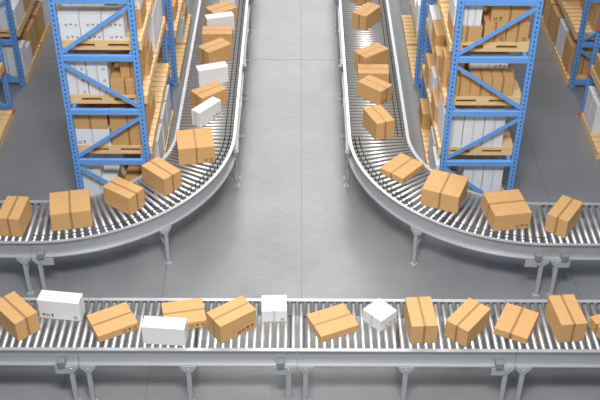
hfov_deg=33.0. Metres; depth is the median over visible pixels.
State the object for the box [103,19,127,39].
cardboard box
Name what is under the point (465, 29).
cardboard box
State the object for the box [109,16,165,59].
wooden pallet
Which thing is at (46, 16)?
cardboard box
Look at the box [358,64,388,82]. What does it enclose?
cardboard box
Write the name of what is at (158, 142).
cardboard box
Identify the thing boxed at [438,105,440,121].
cardboard box
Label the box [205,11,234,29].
cardboard box
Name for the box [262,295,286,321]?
cardboard box
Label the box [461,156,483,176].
cardboard box
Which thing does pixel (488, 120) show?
cardboard box
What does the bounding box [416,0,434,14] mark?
cardboard box
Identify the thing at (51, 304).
cardboard box
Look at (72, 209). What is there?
cardboard box
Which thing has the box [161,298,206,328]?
cardboard box
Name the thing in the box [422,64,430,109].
wooden pallet
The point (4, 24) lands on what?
cardboard box
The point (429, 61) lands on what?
cardboard box
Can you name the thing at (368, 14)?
cardboard box
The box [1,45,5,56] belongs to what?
cardboard box
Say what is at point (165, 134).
cardboard box
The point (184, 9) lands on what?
cardboard box
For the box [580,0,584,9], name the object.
cardboard box
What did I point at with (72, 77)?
cardboard box
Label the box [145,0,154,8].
wooden pallet
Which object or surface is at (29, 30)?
cardboard box
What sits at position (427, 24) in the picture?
wooden pallet
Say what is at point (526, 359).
conveyor
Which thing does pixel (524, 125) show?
trim
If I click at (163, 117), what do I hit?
cardboard box
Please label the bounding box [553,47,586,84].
wooden pallet
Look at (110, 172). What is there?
cardboard box
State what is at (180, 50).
wooden pallet
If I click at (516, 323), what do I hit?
cardboard box
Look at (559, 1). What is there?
wooden pallet
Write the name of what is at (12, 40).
rack
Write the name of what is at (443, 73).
cardboard box
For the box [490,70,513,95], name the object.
cardboard box
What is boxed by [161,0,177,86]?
rack
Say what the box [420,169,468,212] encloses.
cardboard box
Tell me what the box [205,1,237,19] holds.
cardboard box
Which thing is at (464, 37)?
cardboard box
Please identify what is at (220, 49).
cardboard box
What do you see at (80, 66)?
cardboard box
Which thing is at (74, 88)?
cardboard box
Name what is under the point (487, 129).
cardboard box
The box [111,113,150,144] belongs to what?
cardboard box
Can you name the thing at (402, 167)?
cardboard box
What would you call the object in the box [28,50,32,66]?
cardboard box
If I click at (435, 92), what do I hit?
cardboard box
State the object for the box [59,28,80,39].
cardboard box
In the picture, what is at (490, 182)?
cardboard box
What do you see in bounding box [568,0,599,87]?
rack
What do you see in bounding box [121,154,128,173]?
cardboard box
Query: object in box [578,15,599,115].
rack
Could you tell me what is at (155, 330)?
cardboard box
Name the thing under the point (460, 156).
cardboard box
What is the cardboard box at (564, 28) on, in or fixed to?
on the cardboard box at (559, 45)
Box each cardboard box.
[0,2,19,18]
[0,12,20,28]
[0,196,31,236]
[0,291,40,341]
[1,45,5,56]
[2,0,22,10]
[2,18,35,43]
[5,40,25,56]
[7,50,27,65]
[8,59,28,74]
[20,4,24,20]
[23,0,31,11]
[25,41,31,56]
[28,3,42,27]
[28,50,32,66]
[31,33,37,56]
[36,0,47,14]
[36,18,44,40]
[37,290,84,320]
[43,7,49,27]
[49,189,92,230]
[57,5,81,27]
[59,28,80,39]
[65,50,87,70]
[66,70,87,82]
[68,83,89,93]
[73,104,110,121]
[74,118,109,128]
[75,124,111,144]
[79,5,103,27]
[80,27,103,39]
[82,165,103,179]
[83,4,107,5]
[83,165,121,194]
[85,50,109,70]
[86,302,138,341]
[87,62,111,82]
[88,74,111,94]
[89,154,123,157]
[101,6,126,27]
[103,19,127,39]
[103,176,144,214]
[109,100,149,128]
[110,62,143,86]
[111,71,144,94]
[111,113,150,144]
[118,0,141,8]
[119,48,144,77]
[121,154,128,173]
[125,165,141,180]
[126,0,146,28]
[141,157,181,195]
[141,316,187,345]
[143,36,149,56]
[144,41,152,74]
[146,2,157,33]
[146,20,158,51]
[149,92,155,124]
[150,124,162,156]
[150,140,163,159]
[155,0,160,15]
[158,4,162,34]
[159,102,166,133]
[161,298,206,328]
[162,120,167,148]
[163,84,169,114]
[164,0,177,20]
[167,100,171,129]
[174,16,184,41]
[176,128,214,164]
[178,12,182,27]
[182,3,187,25]
[191,81,226,107]
[191,97,221,127]
[196,61,228,86]
[198,37,231,63]
[202,26,232,44]
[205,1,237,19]
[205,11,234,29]
[206,295,255,343]
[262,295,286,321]
[306,303,358,342]
[350,0,371,5]
[352,2,380,30]
[354,42,388,68]
[357,75,392,104]
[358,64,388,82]
[362,104,394,140]
[362,298,396,331]
[380,153,423,183]
[404,296,437,343]
[411,0,416,15]
[414,3,426,30]
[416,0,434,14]
[419,98,431,128]
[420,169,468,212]
[424,53,434,87]
[428,5,440,33]
[428,143,450,169]
[429,66,439,96]
[429,126,451,158]
[431,20,446,49]
[431,89,439,122]
[431,146,448,169]
[434,46,447,65]
[437,116,439,133]
[438,52,464,86]
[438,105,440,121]
[439,92,441,110]
[439,127,461,146]
[440,116,462,135]
[441,103,463,124]
[442,47,464,68]
[444,298,490,346]
[446,69,470,95]
[447,19,481,41]
[448,12,482,33]
[449,0,468,25]
[458,155,480,159]
[459,166,481,186]
[461,135,481,146]
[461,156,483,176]
[462,124,483,135]
[463,105,484,124]
[464,63,505,70]
[465,52,508,68]
[467,6,482,25]
[469,70,492,95]
[481,6,506,41]
[481,136,502,146]
[481,156,503,176]
[481,176,501,187]
[481,187,500,191]
[481,189,531,230]
[483,105,505,124]
[483,124,503,135]
[485,6,530,21]
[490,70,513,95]
[493,303,538,343]
[505,21,529,41]
[543,7,549,29]
[544,195,582,237]
[545,0,558,16]
[545,294,587,342]
[548,19,557,43]
[550,5,564,29]
[555,34,563,58]
[558,18,571,44]
[562,49,589,73]
[564,34,599,60]
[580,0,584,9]
[583,106,588,122]
[585,97,590,113]
[587,7,598,30]
[587,86,599,103]
[587,116,599,133]
[588,314,599,338]
[589,106,599,124]
[590,3,599,16]
[591,96,599,114]
[593,53,599,80]
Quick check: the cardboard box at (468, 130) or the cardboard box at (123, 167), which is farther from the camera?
the cardboard box at (123, 167)
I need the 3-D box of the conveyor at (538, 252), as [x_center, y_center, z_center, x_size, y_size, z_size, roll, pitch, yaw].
[1.675,0.157,12.344,1.237,0.750,3.128,-31,47,-34]
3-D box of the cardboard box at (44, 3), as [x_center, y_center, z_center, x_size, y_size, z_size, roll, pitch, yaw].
[-4.242,-3.240,16.584,0.155,0.246,0.423,0,37,0]
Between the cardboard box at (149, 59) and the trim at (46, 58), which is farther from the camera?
the trim at (46, 58)
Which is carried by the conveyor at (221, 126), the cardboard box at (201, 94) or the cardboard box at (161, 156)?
the cardboard box at (201, 94)
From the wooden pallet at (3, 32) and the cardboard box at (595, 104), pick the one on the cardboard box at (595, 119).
the cardboard box at (595, 104)
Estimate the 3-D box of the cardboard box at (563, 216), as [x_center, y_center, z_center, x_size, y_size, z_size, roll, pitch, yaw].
[2.997,0.185,11.508,0.251,0.241,0.438,23,43,27]
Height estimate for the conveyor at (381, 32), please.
0.750 m
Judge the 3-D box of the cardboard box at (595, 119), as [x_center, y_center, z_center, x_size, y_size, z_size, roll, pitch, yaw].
[4.206,-1.187,14.164,0.245,0.158,0.253,0,37,0]
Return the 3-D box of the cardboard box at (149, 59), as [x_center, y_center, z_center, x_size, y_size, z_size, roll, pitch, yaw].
[-1.976,-1.760,12.553,0.250,0.251,0.423,0,37,0]
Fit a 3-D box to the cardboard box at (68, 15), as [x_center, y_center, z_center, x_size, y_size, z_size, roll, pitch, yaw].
[-2.635,-2.103,11.609,0.248,0.158,0.252,0,37,0]
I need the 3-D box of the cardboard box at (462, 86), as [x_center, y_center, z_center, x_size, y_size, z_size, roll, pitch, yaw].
[1.895,-1.400,12.109,0.250,0.251,0.203,0,37,0]
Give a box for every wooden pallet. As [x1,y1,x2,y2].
[0,0,33,36]
[0,20,50,47]
[0,63,3,77]
[0,110,12,147]
[12,44,40,82]
[61,2,151,49]
[70,54,156,103]
[78,103,160,153]
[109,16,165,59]
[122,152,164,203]
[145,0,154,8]
[150,63,169,108]
[157,45,185,82]
[164,111,173,153]
[166,0,182,37]
[175,14,191,48]
[401,15,417,49]
[407,46,431,83]
[410,1,425,38]
[418,112,429,157]
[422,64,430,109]
[425,154,503,190]
[426,17,434,61]
[430,106,512,154]
[434,62,520,104]
[437,0,449,9]
[439,3,529,51]
[541,16,555,50]
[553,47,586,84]
[557,0,580,5]
[561,2,594,38]
[580,113,599,158]
[590,65,599,93]
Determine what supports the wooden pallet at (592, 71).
on the rack at (596, 45)
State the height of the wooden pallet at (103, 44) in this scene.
0.120 m
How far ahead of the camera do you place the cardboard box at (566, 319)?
10.06 m
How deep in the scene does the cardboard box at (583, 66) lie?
15.49 m
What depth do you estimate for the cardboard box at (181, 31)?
16.27 m
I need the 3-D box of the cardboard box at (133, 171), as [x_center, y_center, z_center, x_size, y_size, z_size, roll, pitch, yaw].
[-2.069,-0.313,13.186,0.340,0.201,0.423,0,37,0]
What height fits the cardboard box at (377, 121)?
0.256 m
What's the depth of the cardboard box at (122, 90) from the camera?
12.06 m
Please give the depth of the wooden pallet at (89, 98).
12.15 m
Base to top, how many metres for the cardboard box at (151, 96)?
0.236 m
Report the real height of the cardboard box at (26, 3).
0.236 m
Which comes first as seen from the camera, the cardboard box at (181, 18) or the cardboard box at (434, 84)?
the cardboard box at (434, 84)
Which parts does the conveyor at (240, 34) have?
rail, rail, leg, leg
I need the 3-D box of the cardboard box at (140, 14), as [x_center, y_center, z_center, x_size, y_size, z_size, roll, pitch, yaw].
[-1.973,-2.232,11.970,0.250,0.251,0.423,0,37,0]
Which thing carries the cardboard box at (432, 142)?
on the cardboard box at (429, 149)
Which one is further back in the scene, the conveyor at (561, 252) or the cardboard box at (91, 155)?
the cardboard box at (91, 155)
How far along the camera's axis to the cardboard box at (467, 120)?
12.34 m
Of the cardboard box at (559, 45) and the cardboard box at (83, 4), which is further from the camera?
the cardboard box at (559, 45)
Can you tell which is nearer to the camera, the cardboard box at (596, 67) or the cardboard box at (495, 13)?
the cardboard box at (495, 13)
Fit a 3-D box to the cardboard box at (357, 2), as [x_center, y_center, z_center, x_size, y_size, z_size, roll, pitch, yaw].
[0.962,-3.273,16.045,0.282,0.250,0.266,-22,43,-27]
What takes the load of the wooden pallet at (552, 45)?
on the floor
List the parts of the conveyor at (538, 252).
leg, leg, rail, leg, mounting plate, leg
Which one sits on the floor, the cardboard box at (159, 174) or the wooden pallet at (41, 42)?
the wooden pallet at (41, 42)
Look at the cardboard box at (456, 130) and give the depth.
12.41 m
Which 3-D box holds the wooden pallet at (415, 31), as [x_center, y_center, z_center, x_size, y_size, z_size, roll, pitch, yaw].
[2.186,-2.740,15.390,0.941,0.120,1.000,0,37,0]
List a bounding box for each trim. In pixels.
[46,58,555,60]
[144,224,173,399]
[301,0,301,399]
[524,125,593,341]
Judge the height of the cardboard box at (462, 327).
0.221 m
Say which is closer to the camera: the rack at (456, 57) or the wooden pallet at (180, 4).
the rack at (456, 57)
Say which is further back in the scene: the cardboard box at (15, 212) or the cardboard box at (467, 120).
the cardboard box at (467, 120)
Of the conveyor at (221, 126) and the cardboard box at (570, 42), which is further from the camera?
the cardboard box at (570, 42)
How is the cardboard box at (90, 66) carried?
on the cardboard box at (100, 76)
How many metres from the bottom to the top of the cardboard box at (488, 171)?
0.158 m
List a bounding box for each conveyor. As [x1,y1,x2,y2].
[0,200,43,294]
[0,297,89,399]
[28,134,239,289]
[77,298,296,399]
[175,52,246,179]
[190,0,252,94]
[297,299,516,399]
[335,0,395,94]
[339,53,408,179]
[344,135,552,296]
[504,299,599,399]
[538,202,599,296]
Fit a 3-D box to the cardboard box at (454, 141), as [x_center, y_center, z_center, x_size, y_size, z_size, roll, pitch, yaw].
[1.868,-0.799,12.596,0.245,0.158,0.253,0,37,0]
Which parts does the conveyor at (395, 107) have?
leg, leg, rail, rail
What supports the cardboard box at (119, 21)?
on the cardboard box at (108, 33)
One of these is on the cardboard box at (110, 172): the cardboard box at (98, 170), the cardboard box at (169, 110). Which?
the cardboard box at (98, 170)
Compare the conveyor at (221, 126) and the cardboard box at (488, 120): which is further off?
the conveyor at (221, 126)
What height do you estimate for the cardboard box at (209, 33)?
0.176 m
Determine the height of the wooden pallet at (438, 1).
0.120 m
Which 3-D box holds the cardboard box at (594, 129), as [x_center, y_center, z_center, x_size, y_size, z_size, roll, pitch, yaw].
[4.205,-1.061,14.259,0.245,0.158,0.253,0,37,0]
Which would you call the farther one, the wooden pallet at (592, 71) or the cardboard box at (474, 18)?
the wooden pallet at (592, 71)
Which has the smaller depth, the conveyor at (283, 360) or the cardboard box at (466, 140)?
the conveyor at (283, 360)
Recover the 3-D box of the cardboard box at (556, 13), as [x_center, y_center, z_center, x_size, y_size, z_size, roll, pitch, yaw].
[4.290,-2.926,16.265,0.430,0.236,0.423,0,37,0]
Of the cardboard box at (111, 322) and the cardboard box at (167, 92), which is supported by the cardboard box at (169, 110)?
the cardboard box at (167, 92)
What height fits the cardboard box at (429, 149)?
0.251 m
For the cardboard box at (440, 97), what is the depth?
12.60 m
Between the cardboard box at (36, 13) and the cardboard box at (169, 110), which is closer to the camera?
the cardboard box at (169, 110)
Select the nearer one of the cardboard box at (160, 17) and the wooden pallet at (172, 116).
the cardboard box at (160, 17)
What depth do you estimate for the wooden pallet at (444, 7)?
11.72 m
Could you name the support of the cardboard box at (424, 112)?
on the wooden pallet at (425, 133)
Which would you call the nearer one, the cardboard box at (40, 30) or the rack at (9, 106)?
the rack at (9, 106)
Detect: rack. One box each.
[0,0,24,85]
[0,41,14,113]
[47,0,173,208]
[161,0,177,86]
[414,0,436,87]
[418,0,543,210]
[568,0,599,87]
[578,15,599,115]
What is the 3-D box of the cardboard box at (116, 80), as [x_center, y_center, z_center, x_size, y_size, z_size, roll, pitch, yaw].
[-2.076,-1.504,12.170,0.340,0.101,0.423,0,37,0]
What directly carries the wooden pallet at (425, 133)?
on the floor
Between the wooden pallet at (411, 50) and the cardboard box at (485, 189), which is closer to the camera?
the cardboard box at (485, 189)
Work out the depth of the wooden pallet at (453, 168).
13.69 m
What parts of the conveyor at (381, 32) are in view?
leg, leg, rail, rail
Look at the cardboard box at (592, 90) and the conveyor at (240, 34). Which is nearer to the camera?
the cardboard box at (592, 90)
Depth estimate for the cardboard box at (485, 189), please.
12.94 m
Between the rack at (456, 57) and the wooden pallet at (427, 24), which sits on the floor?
the rack at (456, 57)
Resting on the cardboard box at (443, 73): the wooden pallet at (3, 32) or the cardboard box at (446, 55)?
the cardboard box at (446, 55)
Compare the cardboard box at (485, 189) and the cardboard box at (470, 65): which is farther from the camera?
the cardboard box at (485, 189)
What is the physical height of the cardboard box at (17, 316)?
0.246 m
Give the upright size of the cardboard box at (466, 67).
0.251 m
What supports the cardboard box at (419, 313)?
on the conveyor at (502, 359)
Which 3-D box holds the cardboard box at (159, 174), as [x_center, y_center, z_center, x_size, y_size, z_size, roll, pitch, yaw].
[-1.650,-0.287,12.092,0.418,0.241,0.262,30,46,33]
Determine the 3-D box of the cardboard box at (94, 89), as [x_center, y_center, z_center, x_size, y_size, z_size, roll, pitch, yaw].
[-2.384,-1.396,12.146,0.245,0.158,0.253,0,37,0]
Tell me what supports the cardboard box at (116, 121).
on the cardboard box at (127, 136)
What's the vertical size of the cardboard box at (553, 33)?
0.236 m
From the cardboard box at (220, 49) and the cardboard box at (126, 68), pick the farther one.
the cardboard box at (220, 49)
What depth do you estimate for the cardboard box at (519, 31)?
11.59 m
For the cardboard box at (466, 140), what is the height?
0.158 m
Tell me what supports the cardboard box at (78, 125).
on the cardboard box at (83, 136)
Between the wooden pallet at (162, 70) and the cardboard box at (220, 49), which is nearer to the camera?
the wooden pallet at (162, 70)
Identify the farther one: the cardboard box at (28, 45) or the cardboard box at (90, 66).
the cardboard box at (28, 45)
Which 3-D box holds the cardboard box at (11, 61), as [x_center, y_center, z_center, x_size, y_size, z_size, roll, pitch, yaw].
[-4.288,-2.159,15.377,0.245,0.158,0.253,0,37,0]
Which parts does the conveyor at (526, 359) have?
leg, rail, rail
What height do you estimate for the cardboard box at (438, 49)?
0.158 m
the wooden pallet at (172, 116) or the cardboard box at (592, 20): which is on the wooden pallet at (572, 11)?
the cardboard box at (592, 20)
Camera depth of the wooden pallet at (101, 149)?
12.60 m
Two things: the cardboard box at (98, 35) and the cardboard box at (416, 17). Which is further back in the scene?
the cardboard box at (416, 17)
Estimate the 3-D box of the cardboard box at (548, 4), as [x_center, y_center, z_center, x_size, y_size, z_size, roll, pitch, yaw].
[4.290,-3.204,16.631,0.430,0.236,0.423,0,37,0]
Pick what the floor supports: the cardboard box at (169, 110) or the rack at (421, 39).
the rack at (421, 39)
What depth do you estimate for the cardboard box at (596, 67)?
13.92 m
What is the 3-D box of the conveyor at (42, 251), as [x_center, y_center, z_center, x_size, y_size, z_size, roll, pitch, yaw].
[-1.885,0.141,12.335,3.128,0.750,1.237,-31,47,-34]
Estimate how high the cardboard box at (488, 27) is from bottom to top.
0.251 m
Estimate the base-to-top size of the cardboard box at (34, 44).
0.236 m
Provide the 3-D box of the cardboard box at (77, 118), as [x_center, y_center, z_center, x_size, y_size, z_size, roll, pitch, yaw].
[-2.554,-1.091,12.433,0.420,0.101,0.343,0,37,0]
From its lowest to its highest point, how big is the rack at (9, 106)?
5.800 m
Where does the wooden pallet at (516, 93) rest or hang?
on the rack at (456, 57)
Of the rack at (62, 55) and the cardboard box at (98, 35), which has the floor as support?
the rack at (62, 55)
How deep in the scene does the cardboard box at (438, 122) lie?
12.77 m
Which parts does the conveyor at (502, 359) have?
leg, leg, leg, rail, leg, rail, leg, mounting plate, leg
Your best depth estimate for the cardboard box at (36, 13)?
16.17 m
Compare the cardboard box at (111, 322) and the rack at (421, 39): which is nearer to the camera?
the cardboard box at (111, 322)
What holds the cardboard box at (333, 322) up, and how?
on the conveyor at (502, 359)
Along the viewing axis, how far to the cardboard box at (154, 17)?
12.77 m
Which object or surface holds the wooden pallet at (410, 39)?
on the floor
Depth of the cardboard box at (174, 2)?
15.16 m
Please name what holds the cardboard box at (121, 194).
on the conveyor at (42, 251)
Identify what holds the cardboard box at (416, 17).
on the wooden pallet at (415, 31)
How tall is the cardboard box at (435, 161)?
0.246 m
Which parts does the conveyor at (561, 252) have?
leg, leg, mounting plate, rail, rail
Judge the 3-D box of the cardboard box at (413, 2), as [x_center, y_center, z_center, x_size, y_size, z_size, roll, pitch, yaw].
[1.843,-2.993,15.412,0.250,0.251,0.423,0,37,0]
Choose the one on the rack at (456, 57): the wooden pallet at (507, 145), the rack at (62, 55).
the wooden pallet at (507, 145)
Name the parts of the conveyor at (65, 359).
rail, rail, mounting plate, leg, leg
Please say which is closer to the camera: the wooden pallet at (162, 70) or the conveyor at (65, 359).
the conveyor at (65, 359)
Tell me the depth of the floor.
12.59 m
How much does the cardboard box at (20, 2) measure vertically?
0.158 m
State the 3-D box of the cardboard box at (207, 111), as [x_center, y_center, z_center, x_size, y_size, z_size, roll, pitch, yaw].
[-1.221,-1.149,13.246,0.148,0.226,0.422,25,44,29]
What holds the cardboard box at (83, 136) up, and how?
on the wooden pallet at (101, 149)
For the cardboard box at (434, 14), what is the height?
0.246 m
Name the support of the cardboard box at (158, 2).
on the cardboard box at (160, 17)
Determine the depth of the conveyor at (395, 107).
13.71 m
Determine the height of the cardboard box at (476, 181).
0.158 m
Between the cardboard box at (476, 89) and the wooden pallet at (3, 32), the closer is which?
the cardboard box at (476, 89)
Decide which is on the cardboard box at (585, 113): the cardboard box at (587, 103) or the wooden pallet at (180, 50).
the cardboard box at (587, 103)
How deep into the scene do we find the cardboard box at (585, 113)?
14.44 m
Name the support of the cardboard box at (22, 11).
on the wooden pallet at (3, 32)
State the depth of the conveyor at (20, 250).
11.39 m
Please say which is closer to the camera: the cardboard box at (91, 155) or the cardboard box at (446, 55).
the cardboard box at (446, 55)
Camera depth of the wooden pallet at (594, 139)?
14.17 m
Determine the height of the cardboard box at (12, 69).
0.158 m
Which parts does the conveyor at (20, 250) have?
rail, rail, leg, leg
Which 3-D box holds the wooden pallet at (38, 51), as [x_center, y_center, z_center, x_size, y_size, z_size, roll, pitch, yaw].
[-4.625,-2.143,15.847,0.946,0.120,1.000,0,37,0]
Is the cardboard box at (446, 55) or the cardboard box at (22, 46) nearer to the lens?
the cardboard box at (446, 55)
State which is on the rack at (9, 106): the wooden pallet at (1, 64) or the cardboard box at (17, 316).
the wooden pallet at (1, 64)
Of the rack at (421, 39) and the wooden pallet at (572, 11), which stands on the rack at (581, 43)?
the wooden pallet at (572, 11)
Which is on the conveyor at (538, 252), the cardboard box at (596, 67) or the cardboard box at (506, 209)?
the cardboard box at (506, 209)
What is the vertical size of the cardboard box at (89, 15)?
0.158 m
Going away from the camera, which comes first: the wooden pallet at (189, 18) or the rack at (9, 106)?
the rack at (9, 106)
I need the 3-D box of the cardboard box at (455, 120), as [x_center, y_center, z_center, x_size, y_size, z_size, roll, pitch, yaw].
[1.870,-1.051,12.404,0.245,0.158,0.253,0,37,0]
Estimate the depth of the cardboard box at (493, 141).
12.50 m
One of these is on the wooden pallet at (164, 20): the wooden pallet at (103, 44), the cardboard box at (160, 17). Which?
the cardboard box at (160, 17)
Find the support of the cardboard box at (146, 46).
on the cardboard box at (149, 59)
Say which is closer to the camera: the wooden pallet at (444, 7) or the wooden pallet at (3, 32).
the wooden pallet at (444, 7)
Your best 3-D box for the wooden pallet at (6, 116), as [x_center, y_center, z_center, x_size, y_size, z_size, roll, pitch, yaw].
[-4.627,-0.947,14.269,0.944,0.120,1.000,0,37,0]
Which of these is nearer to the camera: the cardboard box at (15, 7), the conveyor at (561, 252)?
the conveyor at (561, 252)
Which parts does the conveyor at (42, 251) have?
leg, mounting plate, rail, leg, leg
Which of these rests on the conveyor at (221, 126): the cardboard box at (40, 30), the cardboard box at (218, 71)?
the cardboard box at (218, 71)
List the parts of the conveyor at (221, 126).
rail, rail, leg, leg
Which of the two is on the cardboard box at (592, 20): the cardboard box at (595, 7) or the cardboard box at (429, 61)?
the cardboard box at (595, 7)
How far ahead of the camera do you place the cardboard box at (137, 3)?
11.69 m
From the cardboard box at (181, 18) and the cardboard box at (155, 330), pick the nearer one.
the cardboard box at (155, 330)
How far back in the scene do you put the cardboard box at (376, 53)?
14.31 m
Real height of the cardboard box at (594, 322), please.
0.131 m
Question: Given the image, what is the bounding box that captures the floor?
[0,0,599,399]
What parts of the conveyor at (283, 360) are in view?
leg, rail, leg, rail, leg, mounting plate, leg, leg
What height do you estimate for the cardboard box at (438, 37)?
0.251 m
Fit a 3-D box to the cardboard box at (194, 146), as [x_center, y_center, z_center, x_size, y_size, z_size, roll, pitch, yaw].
[-1.302,-0.671,12.606,0.448,0.236,0.430,-6,38,-8]
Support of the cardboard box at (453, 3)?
on the cardboard box at (465, 29)
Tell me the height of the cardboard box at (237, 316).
0.241 m
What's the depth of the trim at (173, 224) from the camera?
11.78 m
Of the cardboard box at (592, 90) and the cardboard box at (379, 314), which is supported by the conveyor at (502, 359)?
the cardboard box at (379, 314)
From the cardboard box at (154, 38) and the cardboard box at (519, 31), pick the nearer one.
the cardboard box at (519, 31)
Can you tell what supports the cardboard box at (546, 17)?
on the wooden pallet at (552, 45)
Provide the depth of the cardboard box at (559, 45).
15.99 m
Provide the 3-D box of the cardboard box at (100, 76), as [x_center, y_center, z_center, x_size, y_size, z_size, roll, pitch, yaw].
[-2.383,-1.522,12.050,0.245,0.158,0.253,0,37,0]
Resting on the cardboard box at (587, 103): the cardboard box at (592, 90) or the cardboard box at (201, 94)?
the cardboard box at (592, 90)
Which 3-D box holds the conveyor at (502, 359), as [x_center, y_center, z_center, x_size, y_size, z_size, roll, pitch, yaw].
[1.055,1.565,10.481,2.164,0.750,0.838,0,37,0]
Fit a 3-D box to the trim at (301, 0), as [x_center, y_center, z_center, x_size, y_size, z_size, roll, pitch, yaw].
[0.023,-2.117,15.965,0.012,0.021,22.000,0,37,0]
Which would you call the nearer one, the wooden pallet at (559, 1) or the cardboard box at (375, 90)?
the cardboard box at (375, 90)

